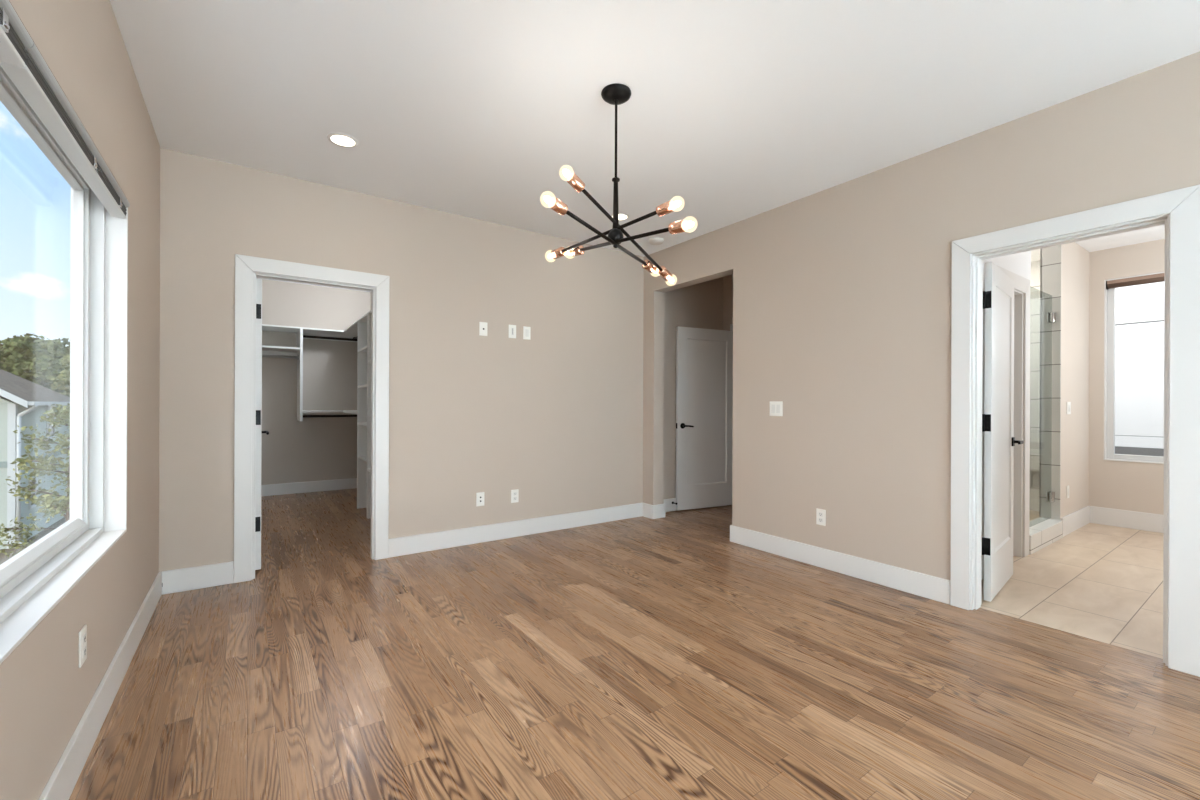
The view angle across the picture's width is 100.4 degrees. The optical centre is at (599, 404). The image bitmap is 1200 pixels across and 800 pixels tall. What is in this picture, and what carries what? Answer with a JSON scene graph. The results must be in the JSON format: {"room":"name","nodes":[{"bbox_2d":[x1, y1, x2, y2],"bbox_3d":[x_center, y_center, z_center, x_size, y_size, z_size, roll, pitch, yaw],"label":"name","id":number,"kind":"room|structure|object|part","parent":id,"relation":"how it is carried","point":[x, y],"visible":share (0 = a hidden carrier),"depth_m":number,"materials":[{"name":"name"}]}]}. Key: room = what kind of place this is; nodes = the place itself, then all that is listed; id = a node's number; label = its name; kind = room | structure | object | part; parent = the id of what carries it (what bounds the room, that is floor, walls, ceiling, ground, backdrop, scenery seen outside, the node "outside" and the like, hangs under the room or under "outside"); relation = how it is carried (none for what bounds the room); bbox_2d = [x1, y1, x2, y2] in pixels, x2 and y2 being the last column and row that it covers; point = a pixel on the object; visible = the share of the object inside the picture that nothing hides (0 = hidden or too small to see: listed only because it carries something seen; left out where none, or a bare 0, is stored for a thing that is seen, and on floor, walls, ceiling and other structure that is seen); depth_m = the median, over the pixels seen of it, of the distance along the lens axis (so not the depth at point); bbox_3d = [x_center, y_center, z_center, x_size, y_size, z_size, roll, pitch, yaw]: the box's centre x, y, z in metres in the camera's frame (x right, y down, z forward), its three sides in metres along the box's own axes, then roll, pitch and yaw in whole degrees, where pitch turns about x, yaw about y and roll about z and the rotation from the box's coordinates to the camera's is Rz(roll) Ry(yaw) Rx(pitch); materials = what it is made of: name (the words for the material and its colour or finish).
{"room":"empty bedroom","nodes":[
{"label":"empty bedroom","id":0,"kind":"room"},
{"bbox_2d":[0,0,159,799],"bbox_3d":[-1.109,-0.196,0.650,0.174,2.743,5.782,0,0,-35],"label":"wall","id":1,"kind":"structure","parent":0,"point":[45,694],"depth_m":1.85,"materials":[{"name":"beige paint"}]},
{"bbox_2d":[0,0,32,66],"bbox_3d":[-1.063,-0.859,0.703,0.061,0.097,1.258,0,0,-35],"label":"window shade","id":2,"kind":"object","parent":1,"relation":"attached to","point":[14,37],"visible":1,"depth_m":1.16,"materials":[{"name":"grey fabric"}]},
{"bbox_2d":[0,26,24,66],"bbox_3d":[-1.069,-0.830,0.699,0.048,0.013,1.258,0,0,-35],"label":"window blind","id":3,"kind":"object","parent":2,"relation":"on","point":[11,52],"depth_m":1.17,"materials":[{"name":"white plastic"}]},
{"bbox_2d":[0,66,127,663],"bbox_3d":[-1.472,-0.198,1.167,0.174,1.546,2.528,0,0,-35],"label":"window","id":4,"kind":"structure","parent":1,"relation":"in","point":[22,575],"depth_m":2.12,"materials":[{"name":"white plastic"}]},
{"bbox_2d":[0,42,129,218],"bbox_3d":[-1.781,-0.868,1.723,0.061,0.083,1.228,0,0,-35],"label":"window shade","id":5,"kind":"object","parent":4,"relation":"attached to","point":[35,81],"visible":0.96,"depth_m":1.51,"materials":[{"name":"grey fabric"}]},
{"bbox_2d":[79,625,86,667],"bbox_3d":[-1.702,0.796,1.645,0.009,0.116,0.072,0,0,-35],"label":"wall outlet","id":6,"kind":"object","parent":1,"relation":"attached to","point":[83,633],"visible":1,"depth_m":1.63,"materials":[{"name":"white plastic"}]},
{"bbox_2d":[38,571,161,799],"bbox_3d":[-1.072,1.105,0.754,0.015,0.142,5.662,0,0,-35],"label":"baseboard","id":7,"kind":"structure","parent":1,"relation":"attached to","point":[61,784],"depth_m":1.77,"materials":[{"name":"white paint"}]},
{"bbox_2d":[261,279,369,484],"bbox_3d":[-4.055,-0.207,6.543,2.140,2.743,0.130,0,0,-35],"label":"wall","id":8,"kind":"structure","parent":0,"point":[312,448],"depth_m":6.61,"materials":[{"name":"paint"}]},
{"bbox_2d":[261,478,356,495],"bbox_3d":[-3.033,1.097,5.083,1.900,0.142,3.440,0,0,-35],"label":"baseboard","id":9,"kind":"structure","parent":8,"relation":"attached to","point":[351,483],"depth_m":6.59,"materials":[{"name":"white paint"}]},
{"bbox_2d":[370,291,371,310],"bbox_3d":[-2.202,-0.200,5.665,0.120,2.743,3.440,0,0,-35],"label":"wall","id":10,"kind":"structure","parent":0,"point":[371,291],"depth_m":7.00,"materials":[{"name":"paint"}]},
{"bbox_2d":[262,310,371,420],"bbox_3d":[-3.033,-0.365,5.091,1.899,1.157,3.419,0,0,-35],"label":"closet shelving","id":11,"kind":"object","parent":10,"relation":"attached to","point":[351,331],"visible":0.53,"depth_m":6.29,"materials":[{"name":"white wood"}]},
{"bbox_2d":[262,354,298,359],"bbox_3d":[-4.204,-0.588,5.991,1.016,0.055,0.056,0,0,-35],"label":"rod","id":12,"kind":"object","parent":11,"relation":"attached to","point":[263,355],"visible":0.45,"depth_m":6.16,"materials":[{"name":"grey metal"}]},
{"bbox_3d":[-4.235,-0.685,6.035,1.016,0.022,0.489,0,0,-35],"label":"shelf","id":13,"kind":"part","parent":11,"relation":"part of","materials":[{"name":"white plastic"}]},
{"bbox_3d":[-3.030,-0.934,5.091,1.899,0.019,3.419,0,0,-35],"label":"shelf","id":14,"kind":"part","parent":11,"relation":"part of","materials":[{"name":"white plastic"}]},
{"bbox_2d":[303,415,356,417],"bbox_3d":[-3.430,0.155,6.562,0.852,0.055,0.056,0,0,-35],"label":"rod","id":15,"kind":"object","parent":11,"relation":"attached to","point":[304,416],"visible":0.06,"depth_m":6.48,"materials":[{"name":"grey metal"}]},
{"bbox_3d":[-3.171,0.095,6.194,0.852,0.022,1.459,0,0,-35],"label":"shelf","id":16,"kind":"part","parent":11,"relation":"part of","materials":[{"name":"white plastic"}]},
{"bbox_2d":[303,335,357,340],"bbox_3d":[-3.426,-0.858,6.562,0.852,0.055,0.056,0,0,-35],"label":"rod","id":17,"kind":"object","parent":10,"relation":"attached to","point":[304,336],"visible":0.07,"depth_m":6.49,"materials":[{"name":"grey metal"}]},
{"bbox_2d":[159,148,722,571],"bbox_3d":[-0.593,-0.194,4.634,5.605,2.743,0.139,0,0,-35],"label":"wall","id":18,"kind":"structure","parent":0,"point":[555,417],"depth_m":4.06,"materials":[{"name":"beige paint"}]},
{"bbox_2d":[255,278,268,569],"bbox_3d":[-2.574,0.138,3.757,0.158,2.020,0.733,0,0,-35],"label":"door","id":19,"kind":"structure","parent":18,"relation":"in","point":[259,431],"depth_m":3.47,"materials":[{"name":"white paint"}]},
{"bbox_2d":[234,254,389,582],"bbox_3d":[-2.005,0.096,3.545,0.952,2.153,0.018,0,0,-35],"label":"door frame","id":20,"kind":"structure","parent":18,"relation":"attached to","point":[245,266],"depth_m":3.32,"materials":[{"name":"white paint"}]},
{"bbox_2d":[162,503,642,594],"bbox_3d":[-1.117,1.105,4.174,3.848,0.142,0.016,0,0,-35],"label":"baseboard","id":21,"kind":"structure","parent":18,"relation":"attached to","point":[198,577],"depth_m":4.12,"materials":[{"name":"white paint"}]},
{"bbox_2d":[476,492,483,505],"bbox_3d":[-1.016,0.808,4.247,0.072,0.116,0.011,0,0,-35],"label":"jack plate","id":22,"kind":"object","parent":18,"relation":"attached to","point":[479,496],"visible":1,"depth_m":4.24,"materials":[{"name":"white plastic"}]},
{"bbox_2d":[479,322,486,335],"bbox_3d":[-0.993,-0.642,4.260,0.072,0.116,0.011,0,0,-35],"label":"cable plate","id":23,"kind":"object","parent":18,"relation":"attached to","point":[482,325],"visible":1,"depth_m":4.25,"materials":[{"name":"white plastic"}]},
{"bbox_2d":[509,325,515,337],"bbox_3d":[-0.774,-0.643,4.415,0.072,0.116,0.008,0,0,-35],"label":"switch plate","id":24,"kind":"object","parent":18,"relation":"attached to","point":[512,328],"visible":1,"depth_m":4.41,"materials":[{"name":"white plastic"}]},
{"bbox_2d":[511,489,518,502],"bbox_3d":[-0.755,0.815,4.433,0.072,0.116,0.009,0,0,-35],"label":"wall outlet","id":25,"kind":"object","parent":18,"relation":"attached to","point":[514,493],"visible":1,"depth_m":4.43,"materials":[{"name":"white plastic"}]},
{"bbox_2d":[523,326,530,339],"bbox_3d":[-0.658,-0.640,4.497,0.072,0.116,0.008,0,0,-35],"label":"blank plate","id":26,"kind":"object","parent":18,"relation":"attached to","point":[526,330],"visible":1,"depth_m":4.50,"materials":[{"name":"white plastic"}]},
{"bbox_2d":[664,498,676,511],"bbox_3d":[1.025,1.113,5.682,1.105,0.142,0.015,0,0,-35],"label":"baseboard","id":27,"kind":"structure","parent":18,"relation":"attached to","point":[669,506],"depth_m":5.50,"materials":[{"name":"white paint"}]},
{"bbox_2d":[676,326,732,510],"bbox_3d":[1.214,0.159,5.687,0.817,2.028,0.158,0,0,-26],"label":"door","id":28,"kind":"structure","parent":18,"relation":"in","point":[704,357],"depth_m":5.65,"materials":[{"name":"white paint"}]},
{"bbox_3d":[0.964,0.239,5.514,0.146,0.062,0.062,0,0,-26],"label":"lever handle","id":29,"kind":"part","parent":28,"relation":"part of","materials":[{"name":"black metal"}]},
{"bbox_2d":[69,488,1199,799],"bbox_3d":[0.917,1.244,4.336,7.740,0.120,9.470,0,0,-35],"label":"floor","id":30,"kind":"structure","parent":0,"point":[668,657],"depth_m":2.15,"materials":[{"name":"brown wood"}]},
{"bbox_2d":[357,315,367,508],"bbox_3d":[-2.396,0.125,5.487,0.399,2.092,0.579,0,0,-35],"label":"tower","id":31,"kind":"object","parent":30,"relation":"on","point":[362,353],"visible":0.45,"depth_m":5.62,"materials":[{"name":"white wood"}]},
{"bbox_3d":[-2.397,0.586,5.487,0.396,0.022,0.541,0,0,-35],"label":"shelf","id":32,"kind":"part","parent":31,"relation":"part of","materials":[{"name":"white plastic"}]},
{"bbox_3d":[-2.392,-0.594,5.487,0.396,0.022,0.541,0,0,-35],"label":"shelf","id":33,"kind":"part","parent":31,"relation":"part of","materials":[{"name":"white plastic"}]},
{"bbox_3d":[-2.235,0.126,5.258,0.399,2.092,0.019,0,0,-35],"label":"panel","id":34,"kind":"part","parent":31,"relation":"part of","materials":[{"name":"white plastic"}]},
{"bbox_2d":[367,314,371,518],"bbox_3d":[-2.030,0.126,4.966,0.399,2.092,0.657,0,0,-35],"label":"tower","id":35,"kind":"object","parent":30,"relation":"on","point":[369,315],"visible":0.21,"depth_m":5.11,"materials":[{"name":"white wood"}]},
{"bbox_2d":[1029,517,1062,554],"bbox_3d":[3.736,1.119,4.285,0.903,0.153,0.165,0,0,-35],"label":"shower curb","id":36,"kind":"object","parent":30,"relation":"on","point":[1043,532],"visible":0.71,"depth_m":4.24,"materials":[{"name":"tile"}]},
{"bbox_2d":[110,0,1199,291],"bbox_3d":[0.928,-1.629,4.336,7.740,0.140,9.470,0,0,-35],"label":"ceiling","id":37,"kind":"structure","parent":0,"point":[737,110],"depth_m":2.45,"materials":[{"name":"paint"}]},
{"bbox_2d":[327,133,358,147],"bbox_3d":[-1.527,-1.566,2.969,0.168,0.006,0.168,0,0,-35],"label":"recessed light","id":38,"kind":"object","parent":37,"relation":"in","point":[339,139],"visible":1,"depth_m":2.96,"materials":[{"name":"white paint"}]},
{"bbox_2d":[540,83,697,285],"bbox_3d":[0.055,-1.115,2.476,0.747,0.894,0.764,0,0,1],"label":"chandelier","id":39,"kind":"object","parent":37,"relation":"hanging from","point":[615,94],"visible":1,"depth_m":2.46,"materials":[{"name":"black metal"}]},
{"bbox_3d":[-0.202,-0.874,2.150,0.118,0.067,0.069,0,0,-35],"label":"bulb","id":40,"kind":"part","parent":39,"relation":"part of","materials":[{"name":"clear glass"}]},
{"bbox_3d":[-0.263,-0.840,2.811,0.067,0.067,0.119,0,0,-35],"label":"bulb","id":41,"kind":"part","parent":39,"relation":"part of","materials":[{"name":"white glass"}]},
{"bbox_2d":[550,247,565,258],"bbox_3d":[-0.232,-0.845,2.790,0.083,0.057,0.051,0,0,42],"label":"socket","id":42,"kind":"object","parent":39,"relation":"attached to","point":[559,252],"depth_m":2.77,"materials":[{"name":"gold metal"}]},
{"bbox_2d":[551,198,567,214],"bbox_3d":[-0.183,-0.865,2.182,0.051,0.061,0.084,0,0,39],"label":"socket","id":43,"kind":"object","parent":39,"relation":"attached to","point":[558,206],"depth_m":2.16,"materials":[{"name":"gold metal"}]},
{"bbox_3d":[-0.133,-1.047,2.292,0.116,0.081,0.067,0,0,-35],"label":"bulb","id":44,"kind":"part","parent":39,"relation":"part of","materials":[{"name":"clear glass"}]},
{"bbox_3d":[-0.152,-0.847,2.770,0.067,0.067,0.120,0,0,-35],"label":"bulb","id":45,"kind":"part","parent":39,"relation":"part of","materials":[{"name":"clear glass"}]},
{"bbox_2d":[567,173,584,192],"bbox_3d":[-0.112,-1.029,2.318,0.091,0.077,0.051,0,0,-44],"label":"socket","id":46,"kind":"object","parent":39,"relation":"attached to","point":[572,178],"depth_m":2.30,"materials":[{"name":"gold metal"}]},
{"bbox_2d":[569,245,584,256],"bbox_3d":[-0.126,-0.842,2.744,0.051,0.057,0.083,0,0,-41],"label":"socket","id":47,"kind":"object","parent":39,"relation":"attached to","point":[574,250],"depth_m":2.72,"materials":[{"name":"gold metal"}]},
{"bbox_3d":[0.044,-0.810,2.460,0.018,0.119,0.677,0,0,39],"label":"arm","id":48,"kind":"part","parent":39,"relation":"part of","materials":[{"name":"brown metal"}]},
{"bbox_3d":[0.035,-0.873,2.546,0.681,0.072,0.018,0,0,42],"label":"arm","id":49,"kind":"part","parent":39,"relation":"part of","materials":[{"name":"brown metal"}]},
{"bbox_3d":[0.080,-1.199,2.506,0.042,0.654,0.042,0,0,-35],"label":"stem","id":50,"kind":"part","parent":39,"relation":"part of","materials":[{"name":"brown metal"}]},
{"bbox_3d":[0.124,-0.877,2.547,0.626,0.297,0.018,0,0,-44],"label":"arm","id":51,"kind":"part","parent":39,"relation":"part of","materials":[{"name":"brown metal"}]},
{"bbox_3d":[0.109,-0.811,2.472,0.018,0.074,0.678,0,0,-41],"label":"arm","id":52,"kind":"part","parent":39,"relation":"part of","materials":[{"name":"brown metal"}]},
{"bbox_2d":[642,260,656,272],"bbox_3d":[0.271,-0.755,2.739,0.051,0.061,0.084,0,0,39],"label":"socket","id":53,"kind":"object","parent":39,"relation":"attached to","point":[651,266],"depth_m":2.71,"materials":[{"name":"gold metal"}]},
{"bbox_3d":[0.289,-0.745,2.771,0.118,0.067,0.069,0,0,-35],"label":"bulb","id":54,"kind":"part","parent":39,"relation":"part of","materials":[{"name":"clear glass"}]},
{"bbox_2d":[656,200,673,216],"bbox_3d":[0.302,-0.901,2.302,0.083,0.057,0.051,0,0,42],"label":"socket","id":55,"kind":"object","parent":39,"relation":"attached to","point":[665,208],"depth_m":2.28,"materials":[{"name":"gold metal"}]},
{"bbox_2d":[658,266,671,280],"bbox_3d":[0.360,-0.725,2.777,0.091,0.077,0.051,0,0,-44],"label":"socket","id":56,"kind":"object","parent":39,"relation":"attached to","point":[663,272],"depth_m":2.76,"materials":[{"name":"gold metal"}]},
{"bbox_3d":[0.381,-0.707,2.803,0.116,0.081,0.067,0,0,-35],"label":"bulb","id":57,"kind":"part","parent":39,"relation":"part of","materials":[{"name":"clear glass"}]},
{"bbox_2d":[668,220,684,233],"bbox_3d":[0.345,-0.779,2.200,0.051,0.057,0.083,0,0,-41],"label":"socket","id":58,"kind":"object","parent":39,"relation":"attached to","point":[676,227],"depth_m":2.18,"materials":[{"name":"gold metal"}]},
{"bbox_3d":[0.334,-0.906,2.281,0.067,0.067,0.119,0,0,-35],"label":"bulb","id":59,"kind":"part","parent":39,"relation":"part of","materials":[{"name":"white glass"}]},
{"bbox_3d":[0.371,-0.774,2.173,0.067,0.067,0.120,0,0,-35],"label":"bulb","id":60,"kind":"part","parent":39,"relation":"part of","materials":[{"name":"white glass"}]},
{"bbox_2d":[611,213,628,220],"bbox_3d":[0.162,-1.559,4.164,0.168,0.006,0.168,0,0,-35],"label":"recessed light","id":61,"kind":"object","parent":37,"relation":"in","point":[622,216],"visible":0.52,"depth_m":4.15,"materials":[{"name":"white paint"}]},
{"bbox_2d":[649,238,663,244],"bbox_3d":[0.537,-1.542,4.747,0.140,0.036,0.140,0,0,-35],"label":"smoke detector","id":62,"kind":"object","parent":37,"relation":"attached to","point":[654,241],"visible":1,"depth_m":4.71,"materials":[{"name":"white plastic"}]},
{"bbox_2d":[723,274,732,330],"bbox_3d":[1.913,-0.183,5.493,0.120,2.743,1.342,0,0,-35],"label":"wall","id":63,"kind":"structure","parent":0,"point":[727,280],"depth_m":5.95,"materials":[{"name":"beige paint"}]},
{"bbox_2d":[643,51,1199,579],"bbox_3d":[2.179,-0.182,2.966,0.143,2.743,5.782,0,0,-35],"label":"wall","id":64,"kind":"structure","parent":0,"point":[842,293],"depth_m":3.32,"materials":[{"name":"beige paint"}]},
{"bbox_2d":[770,401,782,415],"bbox_3d":[1.391,0.036,3.951,0.010,0.116,0.118,0,0,-35],"label":"light switch","id":65,"kind":"object","parent":64,"relation":"attached to","point":[776,407],"visible":1,"depth_m":3.94,"materials":[{"name":"white plastic"}]},
{"bbox_2d":[643,503,949,604],"bbox_3d":[2.144,1.118,3.008,0.173,0.142,5.646,0,0,-35],"label":"baseboard","id":66,"kind":"structure","parent":64,"relation":"attached to","point":[920,584],"depth_m":3.49,"materials":[{"name":"white paint"}]},
{"bbox_2d":[816,508,825,525],"bbox_3d":[1.609,0.823,3.638,0.009,0.116,0.072,0,0,-35],"label":"wall outlet","id":67,"kind":"object","parent":64,"relation":"attached to","point":[820,513],"visible":1,"depth_m":3.63,"materials":[{"name":"white plastic"}]},
{"bbox_2d":[982,262,1023,601],"bbox_3d":[2.583,0.165,3.227,0.743,2.028,0.151,0,0,-42],"label":"door","id":68,"kind":"structure","parent":64,"relation":"in","point":[998,295],"depth_m":3.15,"materials":[{"name":"white paint"}]},
{"bbox_3d":[2.818,0.257,3.378,0.145,0.060,0.058,0,0,-42],"label":"lever handle","id":69,"kind":"part","parent":68,"relation":"part of","materials":[{"name":"black metal"}]},
{"bbox_2d":[982,251,1030,578],"bbox_3d":[2.762,-0.180,3.586,1.525,2.743,0.134,0,0,-35],"label":"door frame","id":70,"kind":"structure","parent":64,"relation":"attached to","point":[1021,284],"depth_m":3.90,"materials":[{"name":"white paint"}]},
{"bbox_2d":[1022,293,1023,556],"bbox_3d":[2.758,-0.180,3.592,1.525,2.743,0.120,0,0,-35],"label":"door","id":71,"kind":"structure","parent":64,"relation":"in","point":[1023,293],"depth_m":3.91,"materials":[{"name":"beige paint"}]},
{"bbox_2d":[950,184,1199,676],"bbox_3d":[2.415,0.114,2.613,0.161,2.153,0.950,0,0,-35],"label":"door frame","id":72,"kind":"structure","parent":64,"relation":"attached to","point":[1183,205],"depth_m":2.30,"materials":[{"name":"white paint"}]},
{"bbox_2d":[1029,260,1039,510],"bbox_3d":[4.533,-0.173,5.657,0.035,2.743,1.167,0,0,-35],"label":"wall","id":73,"kind":"structure","parent":0,"point":[1035,266],"depth_m":5.39,"materials":[{"name":"tile"}]},
{"bbox_2d":[1030,469,1039,488],"bbox_3d":[4.708,0.809,5.396,0.038,0.210,0.106,0,0,-35],"label":"shower niche","id":74,"kind":"object","parent":73,"relation":"attached to","point":[1034,474],"visible":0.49,"depth_m":5.41,"materials":[{"name":"beige tile"}]},
{"bbox_2d":[1060,242,1088,519],"bbox_3d":[4.520,-0.173,4.841,0.996,2.743,0.135,0,0,-35],"label":"wall","id":75,"kind":"structure","parent":0,"point":[1074,471],"depth_m":4.77,"materials":[{"name":"beige paint"}]},
{"bbox_2d":[1029,510,1038,520],"bbox_3d":[3.753,1.170,5.111,1.860,0.049,1.167,0,0,-35],"label":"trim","id":76,"kind":"structure","parent":75,"relation":"attached to","point":[1033,514],"depth_m":5.15,"materials":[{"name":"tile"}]},
{"bbox_2d":[1039,245,1060,519],"bbox_3d":[4.500,-0.173,4.832,0.969,2.743,0.143,0,0,-35],"label":"wall","id":77,"kind":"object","parent":75,"relation":"attached to","point":[1050,259],"visible":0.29,"depth_m":4.55,"materials":[{"name":"tile"}]},
{"bbox_2d":[1046,312,1055,501],"bbox_3d":[3.756,0.022,4.298,0.860,2.020,0.056,0,0,-35],"label":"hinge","id":78,"kind":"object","parent":75,"relation":"attached to","point":[1051,316],"depth_m":4.51,"materials":[{"name":"grey metal"}]},
{"bbox_2d":[1066,485,1068,497],"bbox_3d":[4.337,0.813,4.628,0.072,0.116,0.008,0,0,-35],"label":"wall outlet","id":79,"kind":"object","parent":75,"relation":"attached to","point":[1067,487],"visible":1,"depth_m":4.61,"materials":[{"name":"white plastic"}]},
{"bbox_2d":[1066,402,1070,413],"bbox_3d":[4.350,0.036,4.634,0.118,0.116,0.010,0,0,-35],"label":"light switch","id":80,"kind":"object","parent":75,"relation":"attached to","point":[1068,404],"visible":1,"depth_m":4.62,"materials":[{"name":"white plastic"}]},
{"bbox_2d":[1061,506,1163,536],"bbox_3d":[5.073,1.116,4.058,0.984,0.170,1.790,0,0,-35],"label":"baseboard","id":81,"kind":"structure","parent":75,"relation":"attached to","point":[1151,522],"depth_m":4.82,"materials":[{"name":"white paint"}]},
{"bbox_2d":[1088,239,1164,514],"bbox_3d":[5.161,-0.171,4.917,0.140,2.743,3.340,0,0,-35],"label":"wall","id":82,"kind":"structure","parent":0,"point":[1130,486],"depth_m":4.94,"materials":[{"name":"beige paint"}]},
{"bbox_2d":[1104,272,1163,463],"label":"window","id":83,"kind":"structure","parent":82,"relation":"attached to","point":[1111,293],"depth_m":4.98,"materials":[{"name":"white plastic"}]},
{"bbox_2d":[1106,273,1163,289],"bbox_3d":[5.336,-1.185,4.603,0.066,0.082,0.947,0,0,-35],"label":"roller shade","id":84,"kind":"object","parent":82,"relation":"attached to","point":[1154,278],"visible":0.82,"depth_m":4.81,"materials":[{"name":"brown"}]},
{"label":"outside","id":85,"kind":"structure","parent":0,"visible":0},
{"bbox_2d":[0,517,65,564],"bbox_3d":[-8.650,3.866,12.265,120.000,0.200,110.000,0,0,-35],"label":"ground","id":86,"kind":"structure","parent":85,"point":[3,557],"depth_m":13.90,"materials":[{"name":"soil"}]},
{"bbox_2d":[0,338,44,377],"bbox_3d":[-31.855,0.048,26.262,4.072,7.250,3.711,0,0,-35],"label":"tree","id":87,"kind":"object","parent":86,"relation":"on","point":[11,353],"visible":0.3,"depth_m":26.18,"materials":[{"name":"green plant"}]},
{"bbox_2d":[7,333,61,356],"bbox_3d":[-33.144,-0.237,30.052,4.984,7.810,4.193,0,0,21],"label":"tree","id":88,"kind":"object","parent":86,"relation":"on","point":[40,342],"visible":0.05,"depth_m":28.95,"materials":[{"name":"green plant"}]},
{"bbox_2d":[0,369,69,548],"bbox_3d":[-19.240,0.606,13.129,7.255,6.236,5.480,0,0,-35],"label":"neighbor house","id":89,"kind":"structure","parent":86,"relation":"on","point":[23,401],"depth_m":13.56,"materials":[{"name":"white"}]},
{"bbox_3d":[-16.866,0.543,15.339,0.012,0.900,0.600,0,0,-35],"label":"pane","id":90,"kind":"part","parent":89,"relation":"part of","materials":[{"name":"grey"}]},
{"bbox_2d":[0,403,69,557],"bbox_3d":[-7.881,1.819,7.445,1.839,3.902,1.794,0,0,13],"label":"tree","id":91,"kind":"object","parent":86,"relation":"on","point":[62,416],"visible":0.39,"depth_m":7.18,"materials":[{"name":"green plant"}]},
{"bbox_2d":[11,338,69,392],"bbox_3d":[-27.147,0.175,25.471,3.398,7.033,3.825,0,0,36],"label":"tree","id":92,"kind":"object","parent":86,"relation":"on","point":[42,369],"visible":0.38,"depth_m":24.56,"materials":[{"name":"green plant"}]},
{"bbox_2d":[50,354,69,439],"bbox_3d":[-20.448,0.861,19.499,2.381,5.715,1.732,0,0,28],"label":"tree","id":93,"kind":"object","parent":86,"relation":"on","point":[62,381],"visible":0.15,"depth_m":19.11,"materials":[{"name":"green plant"}]}
]}

